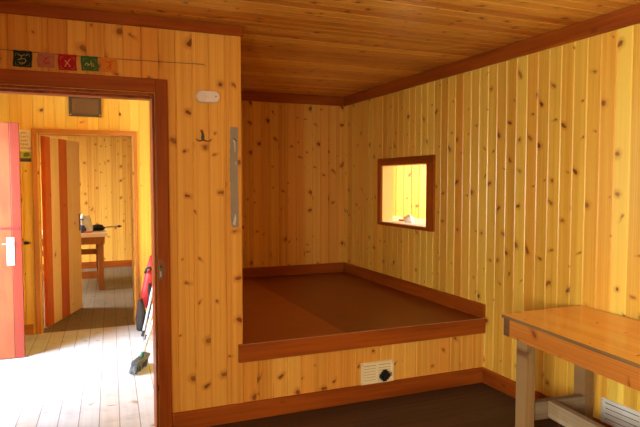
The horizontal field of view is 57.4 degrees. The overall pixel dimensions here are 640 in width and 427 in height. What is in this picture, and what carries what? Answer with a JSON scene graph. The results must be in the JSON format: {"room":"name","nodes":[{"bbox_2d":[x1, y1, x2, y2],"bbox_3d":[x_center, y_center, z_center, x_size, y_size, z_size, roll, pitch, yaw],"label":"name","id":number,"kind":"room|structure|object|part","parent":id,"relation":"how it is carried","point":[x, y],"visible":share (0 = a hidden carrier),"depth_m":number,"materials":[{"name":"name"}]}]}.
{"room":"cabin bedroom","nodes":[
{"label":"cabin bedroom","id":0,"kind":"room"},
{"bbox_2d":[0,93,152,333],"bbox_3d":[-2.718,-0.161,5.876,2.300,2.710,0.220,-1,3,-23],"label":"wall","id":1,"kind":"structure","parent":0,"point":[30,111],"depth_m":5.79,"materials":[{"name":"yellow wood"}]},
{"bbox_2d":[19,130,30,161],"bbox_3d":[-2.861,-0.653,5.669,0.137,0.315,0.003,-1,3,-23],"label":"notice","id":2,"kind":"object","parent":1,"relation":"attached to","point":[24,135],"visible":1,"depth_m":5.67,"materials":[{"name":"paper"}]},
{"bbox_2d":[20,151,30,161],"bbox_3d":[-2.867,-0.551,5.671,0.123,0.099,0.001,-1,3,-23],"label":"picture","id":3,"kind":"object","parent":2,"relation":"attached to","point":[25,156],"depth_m":5.67,"materials":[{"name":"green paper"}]},
{"bbox_2d":[25,324,33,334],"bbox_3d":[-3.233,1.151,5.602,0.885,0.100,0.020,-1,3,-23],"label":"baseboard","id":4,"kind":"structure","parent":1,"relation":"attached to","point":[29,329],"depth_m":5.75,"materials":[{"name":"brown wood"}]},
{"bbox_2d":[40,136,83,326],"bbox_3d":[-2.799,0.166,6.441,0.098,1.955,0.952,0,3,-2],"label":"door","id":5,"kind":"structure","parent":1,"relation":"in","point":[60,171],"depth_m":6.32,"materials":[{"name":"orange wood"}]},
{"bbox_3d":[-2.822,0.101,6.872,0.005,0.200,0.045,0,3,-2],"label":"lock plate","id":6,"kind":"part","parent":5,"relation":"part of","materials":[{"name":"silver metal"}]},
{"bbox_2d":[31,128,138,333],"bbox_3d":[-2.393,0.167,6.020,0.978,2.020,0.238,-1,3,-23],"label":"door frame","id":7,"kind":"structure","parent":1,"relation":"attached to","point":[35,133],"depth_m":5.83,"materials":[{"name":"brown wood"}]},
{"bbox_3d":[-2.781,0.182,5.740,0.045,2.020,0.018,-1,3,-23],"label":"casing leg","id":8,"kind":"part","parent":7,"relation":"part of","materials":[{"name":"orange wood"}]},
{"bbox_3d":[-1.914,0.162,6.100,0.032,2.020,0.018,-1,3,-23],"label":"casing leg","id":9,"kind":"part","parent":7,"relation":"part of","materials":[{"name":"orange wood"}]},
{"bbox_2d":[68,97,101,116],"bbox_3d":[-2.346,-1.070,5.844,0.304,0.205,0.034,-1,3,-23],"label":"wall panel","id":10,"kind":"object","parent":1,"relation":"attached to","point":[78,106],"visible":0.93,"depth_m":5.84,"materials":[{"name":"brown wood"}]},
{"bbox_2d":[39,135,131,263],"bbox_3d":[-4.533,-0.387,9.967,4.700,2.700,0.100,-1,3,-23],"label":"wall","id":11,"kind":"structure","parent":0,"point":[104,162],"depth_m":10.25,"materials":[{"name":"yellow wood"}]},
{"bbox_2d":[43,260,131,270],"bbox_3d":[-4.510,0.910,9.982,4.500,0.110,0.020,-1,3,-23],"label":"baseboard","id":12,"kind":"structure","parent":11,"relation":"attached to","point":[120,263],"depth_m":10.31,"materials":[{"name":"brown wood"}]},
{"bbox_2d":[0,13,481,426],"bbox_3d":[-0.736,0.003,3.565,4.178,2.630,0.122,-1,3,-23],"label":"wall","id":13,"kind":"structure","parent":0,"point":[199,172],"depth_m":3.52,"materials":[{"name":"brown wood"}]},
{"bbox_2d":[0,69,171,426],"bbox_3d":[-1.469,0.277,3.277,1.213,2.095,0.156,-1,3,-23],"label":"door frame","id":14,"kind":"structure","parent":13,"relation":"attached to","point":[7,76],"depth_m":3.41,"materials":[{"name":"brown wood"}]},
{"bbox_3d":[-0.921,0.268,3.448,0.071,2.095,0.022,-1,3,-23],"label":"casing leg","id":15,"kind":"part","parent":14,"relation":"part of","materials":[{"name":"brown wood"}]},
{"bbox_2d":[0,49,204,65],"bbox_3d":[-1.367,-0.871,3.205,1.473,0.020,0.012,-1,3,-23],"label":"string","id":16,"kind":"object","parent":13,"relation":"attached to","point":[0,49],"visible":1,"depth_m":3.35,"materials":[{"name":"fabric"}]},
{"bbox_2d":[13,50,31,67],"bbox_3d":[-1.583,-0.823,3.113,0.094,0.088,0.005,-1,3,-23],"label":"flag","id":17,"kind":"object","parent":16,"relation":"hanging from","point":[20,58],"visible":1,"depth_m":3.11,"materials":[{"name":"black fabric"}]},
{"bbox_2d":[37,52,54,67],"bbox_3d":[-1.478,-0.827,3.157,0.090,0.082,0.005,-1,3,-23],"label":"flag","id":18,"kind":"object","parent":16,"relation":"hanging from","point":[44,60],"visible":1,"depth_m":3.16,"materials":[{"name":"pink fabric"}]},
{"bbox_2d":[58,54,76,70],"bbox_3d":[-1.381,-0.826,3.197,0.096,0.088,0.004,-1,3,-23],"label":"flag","id":19,"kind":"object","parent":16,"relation":"hanging from","point":[65,61],"visible":1,"depth_m":3.20,"materials":[{"name":"red fabric"}]},
{"bbox_2d":[81,56,98,71],"bbox_3d":[-1.276,-0.831,3.240,0.092,0.082,0.005,-1,3,-23],"label":"flag","id":20,"kind":"object","parent":16,"relation":"hanging from","point":[89,63],"visible":1,"depth_m":3.24,"materials":[{"name":"green fabric"}]},
{"bbox_2d":[101,57,117,72],"bbox_3d":[-1.181,-0.832,3.280,0.090,0.084,0.004,-1,3,-23],"label":"flag","id":21,"kind":"object","parent":16,"relation":"hanging from","point":[109,65],"visible":1,"depth_m":3.28,"materials":[{"name":"orange fabric"}]},
{"bbox_2d":[0,0,242,36],"bbox_3d":[-1.395,-1.088,3.176,2.007,0.062,0.024,-1,3,-23],"label":"trim","id":22,"kind":"structure","parent":13,"relation":"attached to","point":[7,7],"depth_m":3.27,"materials":[{"name":"brown wood"}]},
{"bbox_2d":[196,129,211,141],"bbox_3d":[-0.695,-0.464,3.493,0.098,0.073,0.039,-1,3,-23],"label":"coat hook","id":23,"kind":"object","parent":13,"relation":"attached to","point":[201,130],"visible":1,"depth_m":3.50,"materials":[{"name":"black metal"}]},
{"bbox_2d":[196,90,219,102],"bbox_3d":[-0.669,-0.697,3.492,0.142,0.072,0.038,-1,3,-23],"label":"fire alarm","id":24,"kind":"object","parent":13,"relation":"attached to","point":[202,96],"visible":1,"depth_m":3.48,"materials":[{"name":"white plastic"}]},
{"bbox_2d":[229,127,238,227],"bbox_3d":[-0.527,-0.221,3.588,0.057,0.615,0.005,-1,3,-23],"label":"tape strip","id":25,"kind":"object","parent":13,"relation":"attached to","point":[233,159],"visible":1,"depth_m":3.59,"materials":[{"name":"grey metal"}]},
{"bbox_2d":[229,35,242,403],"bbox_3d":[-0.536,0.079,3.661,0.072,2.448,0.106,-1,3,-23],"label":"trim","id":26,"kind":"structure","parent":13,"relation":"attached to","point":[234,41],"depth_m":3.62,"materials":[{"name":"brown wood"}]},
{"bbox_2d":[0,266,564,426],"bbox_3d":[-2.134,1.342,3.901,6.800,0.100,13.300,-1,3,-23],"label":"floor","id":27,"kind":"structure","parent":0,"point":[74,378],"depth_m":4.18,"materials":[{"name":"white wood"}]},
{"bbox_2d":[42,229,106,289],"bbox_3d":[-3.728,0.658,8.244,1.350,0.800,0.900,-1,3,-23],"label":"side table","id":28,"kind":"object","parent":27,"relation":"on","point":[96,237],"visible":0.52,"depth_m":8.08,"materials":[{"name":"brown wood"}]},
{"bbox_3d":[-3.888,0.580,8.572,1.150,0.080,0.035,-1,3,-23],"label":"rail","id":29,"kind":"part","parent":28,"relation":"part of","materials":[{"name":"brown wood"}]},
{"bbox_3d":[-3.599,0.857,7.893,1.150,0.100,0.035,-1,3,-23],"label":"rail","id":30,"kind":"part","parent":28,"relation":"part of","materials":[{"name":"brown wood"}]},
{"bbox_2d":[81,225,85,232],"bbox_3d":[-3.295,0.210,8.054,0.148,0.115,0.149,2,3,28],"label":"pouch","id":31,"kind":"object","parent":28,"relation":"on","point":[83,228],"visible":0.39,"depth_m":8.01,"materials":[{"name":"fabric"}]},
{"bbox_2d":[81,214,92,230],"bbox_3d":[-3.324,0.129,8.235,0.205,0.257,0.201,-2,4,-35],"label":"plastic bag","id":32,"kind":"object","parent":28,"relation":"on","point":[86,222],"visible":0.45,"depth_m":8.19,"materials":[{"name":"beige plastic"}]},
{"bbox_3d":[-3.327,0.705,8.812,0.075,0.645,0.075,-1,3,-23],"label":"leg","id":33,"kind":"part","parent":28,"relation":"part of","materials":[{"name":"brown wood"}]},
{"bbox_2d":[92,224,104,230],"bbox_3d":[-3.247,0.200,8.433,0.294,0.093,0.143,-1,3,-23],"label":"glove","id":34,"kind":"object","parent":28,"relation":"on","point":[97,227],"visible":0.62,"depth_m":8.41,"materials":[{"name":"fabric"}]},
{"bbox_3d":[-3.042,0.741,8.130,0.075,0.645,0.075,-1,3,-23],"label":"leg","id":35,"kind":"part","parent":28,"relation":"part of","materials":[{"name":"brown wood"}]},
{"bbox_2d":[135,298,145,330],"bbox_3d":[-1.810,1.017,5.916,0.096,0.334,0.107,-3,4,-41],"label":"cloth bag","id":36,"kind":"object","parent":27,"relation":"on","point":[141,312],"visible":0.78,"depth_m":5.88,"materials":[{"name":"fabric"}]},
{"bbox_2d":[129,319,152,374],"bbox_3d":[-1.387,0.793,4.746,0.178,0.903,0.514,2,3,27],"label":"broom","id":37,"kind":"object","parent":27,"relation":"on","point":[141,361],"visible":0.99,"depth_m":4.66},
{"bbox_3d":[-1.310,0.720,4.792,0.022,0.761,0.360,2,4,37],"label":"handle","id":38,"kind":"part","parent":37,"relation":"part of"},
{"bbox_2d":[140,255,151,324],"bbox_3d":[-1.753,0.790,6.010,0.205,0.745,0.083,-1,3,-23],"label":"snow shovel","id":39,"kind":"object","parent":27,"relation":"on","point":[147,283],"visible":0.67,"depth_m":6.01,"materials":[{"name":"red plastic"}]},
{"bbox_2d":[141,288,151,335],"bbox_3d":[-1.660,0.759,5.788,0.031,0.866,0.304,2,4,29],"label":"metal pole","id":40,"kind":"object","parent":27,"relation":"on","point":[150,297],"visible":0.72,"depth_m":5.73,"materials":[{"name":"white metal"}]},
{"bbox_2d":[144,307,152,339],"bbox_3d":[-1.581,0.778,5.621,0.032,0.845,0.254,3,4,41],"label":"metal pole","id":41,"kind":"object","parent":27,"relation":"on","point":[151,311],"visible":0.39,"depth_m":5.57,"materials":[{"name":"silver metal"}]},
{"bbox_2d":[238,272,485,401],"bbox_3d":[-0.109,0.980,5.152,1.884,0.488,2.474,-1,3,-23],"label":"platform","id":42,"kind":"object","parent":27,"relation":"on","point":[303,333],"visible":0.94,"depth_m":4.20,"materials":[{"name":"brown wood"}]},
{"bbox_3d":[0.367,1.052,4.050,1.851,0.464,0.020,-1,3,-23],"label":"panel","id":43,"kind":"part","parent":42,"relation":"part of","materials":[{"name":"brown wood"}]},
{"bbox_2d":[361,359,393,384],"bbox_3d":[0.402,1.104,4.037,0.254,0.162,0.036,-1,3,-23],"label":"air vent","id":44,"kind":"object","parent":42,"relation":"attached to","point":[377,371],"visible":1,"depth_m":4.04,"materials":[{"name":"beige plastic"}]},
{"bbox_3d":[0.450,1.123,4.057,0.084,0.084,0.012,-1,3,-23],"label":"knob","id":45,"kind":"part","parent":44,"relation":"part of","materials":[{"name":"black plastic"}]},
{"bbox_2d":[502,305,639,426],"bbox_3d":[1.595,0.989,2.470,0.605,0.760,2.064,-1,3,-17],"label":"wooden table","id":46,"kind":"object","parent":27,"relation":"on","point":[606,344],"visible":1,"depth_m":3.07,"materials":[{"name":"brown wood"}]},
{"bbox_3d":[1.122,0.959,3.199,0.060,0.742,0.087,-1,3,-17],"label":"leg","id":47,"kind":"part","parent":46,"relation":"part of","materials":[{"name":"brown wood"}]},
{"bbox_3d":[1.322,1.081,3.268,0.357,0.100,0.044,-1,3,-17],"label":"cross rail","id":48,"kind":"part","parent":46,"relation":"part of","materials":[{"name":"brown wood"}]},
{"bbox_3d":[1.523,1.119,2.430,0.040,0.095,1.676,-1,3,-17],"label":"long rail","id":49,"kind":"part","parent":46,"relation":"part of","materials":[{"name":"brown wood"}]},
{"bbox_3d":[1.514,0.950,3.357,0.065,0.742,0.087,-1,3,-17],"label":"leg","id":50,"kind":"part","parent":46,"relation":"part of","materials":[{"name":"brown wood"}]},
{"bbox_2d":[3,0,639,96],"bbox_3d":[0.031,-1.108,2.014,3.950,0.100,8.400,-1,3,-23],"label":"ceiling","id":51,"kind":"structure","parent":0,"point":[337,48],"depth_m":3.60,"materials":[{"name":"brown wood"}]},
{"bbox_2d":[241,101,425,277],"bbox_3d":[0.547,-0.115,6.785,4.375,2.500,0.100,-1,3,-23],"label":"wall","id":52,"kind":"structure","parent":0,"point":[293,155],"depth_m":6.39,"materials":[{"name":"brown wood"}]},
{"bbox_2d":[241,91,343,105],"bbox_3d":[-0.585,-1.231,6.186,1.831,0.100,0.024,-1,3,-23],"label":"trim","id":53,"kind":"structure","parent":52,"relation":"attached to","point":[245,95],"depth_m":6.29,"materials":[{"name":"brown wood"}]},
{"bbox_2d":[242,262,342,277],"bbox_3d":[-0.584,0.625,6.288,1.835,0.105,0.020,-1,3,-23],"label":"baseboard","id":54,"kind":"structure","parent":52,"relation":"attached to","point":[323,267],"depth_m":6.39,"materials":[{"name":"brown wood"}]},
{"bbox_2d":[344,23,639,419],"bbox_3d":[1.910,0.036,2.860,0.120,2.620,8.400,-1,3,-23],"label":"wall","id":55,"kind":"structure","parent":0,"point":[537,155],"depth_m":3.96,"materials":[{"name":"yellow wood"}]},
{"bbox_2d":[377,155,434,231],"bbox_3d":[0.831,-0.195,5.421,0.145,0.653,0.995,-1,3,-23],"label":"window","id":56,"kind":"structure","parent":55,"relation":"in","point":[385,165],"depth_m":5.51,"materials":[{"name":"brown wood"}]},
{"bbox_3d":[0.595,-0.182,5.826,0.020,0.584,0.069,-1,3,-23],"label":"casing","id":57,"kind":"part","parent":56,"relation":"part of","materials":[{"name":"brown wood"}]},
{"bbox_3d":[0.765,0.117,5.435,0.020,0.028,0.812,-1,3,-23],"label":"casing","id":58,"kind":"part","parent":56,"relation":"part of","materials":[{"name":"wood"}]},
{"bbox_3d":[0.832,0.100,5.462,0.125,0.008,0.820,-1,3,-23],"label":"sill","id":59,"kind":"part","parent":56,"relation":"part of","materials":[{"name":"white paint"}]},
{"bbox_3d":[0.943,-0.138,4.993,0.020,0.584,0.114,-1,3,-23],"label":"casing","id":60,"kind":"part","parent":56,"relation":"part of","materials":[{"name":"brown wood"}]},
{"bbox_2d":[343,262,485,317],"bbox_3d":[0.747,0.667,5.506,0.020,0.105,2.490,-1,3,-23],"label":"baseboard","id":61,"kind":"structure","parent":55,"relation":"attached to","point":[475,308],"depth_m":5.14,"materials":[{"name":"brown wood"}]},
{"bbox_2d":[344,3,639,105],"bbox_3d":[1.843,-1.048,2.774,0.024,0.100,8.200,-1,3,-23],"label":"trim","id":62,"kind":"structure","parent":55,"relation":"attached to","point":[628,16],"depth_m":3.97,"materials":[{"name":"brown wood"}]},
{"bbox_2d":[481,367,612,426],"bbox_3d":[2.319,1.351,1.761,0.022,0.112,5.730,-1,3,-23],"label":"baseboard","id":63,"kind":"structure","parent":55,"relation":"attached to","point":[497,381],"depth_m":4.16,"materials":[{"name":"brown wood"}]},
{"bbox_2d":[601,397,639,426],"bbox_3d":[1.736,1.189,3.164,0.014,0.225,0.520,-1,3,-23],"label":"air vent","id":64,"kind":"object","parent":55,"relation":"in","point":[614,414],"visible":1,"depth_m":3.30,"materials":[{"name":"white metal"}]},
{"bbox_3d":[2.141,1.249,5.625,2.380,0.100,3.600,-1,3,-23],"label":"floor","id":65,"kind":"structure","parent":0,"visible":0},
{"bbox_2d":[393,216,425,224],"bbox_3d":[1.026,0.635,5.831,0.495,1.105,2.098,-1,3,-23],"label":"countertop","id":66,"kind":"structure","parent":65,"relation":"on","point":[395,218],"depth_m":6.01,"materials":[{"name":"white paint"}]},
{"bbox_2d":[403,214,413,222],"bbox_3d":[0.868,0.049,5.708,0.100,0.079,0.119,-1,3,-23],"label":"crumpled cloth","id":67,"kind":"object","parent":66,"relation":"on","point":[408,218],"visible":0.96,"depth_m":5.67,"materials":[{"name":"white fabric"}]},
{"bbox_3d":[-3.167,-0.065,4.094,0.100,2.710,2.730,-1,3,-23],"label":"wall","id":68,"kind":"structure","parent":0,"visible":0},
{"bbox_2d":[0,122,24,358],"bbox_3d":[-2.912,0.243,4.777,0.852,1.989,0.094,-1,3,-23],"label":"door","id":69,"kind":"structure","parent":68,"relation":"in","point":[12,325],"depth_m":4.92,"materials":[{"name":"red paint"}]},
{"bbox_3d":[-2.600,0.319,4.916,0.058,0.235,0.004,-1,3,-23],"label":"lock plate","id":70,"kind":"part","parent":69,"relation":"part of","materials":[{"name":"white metal"}]}
]}

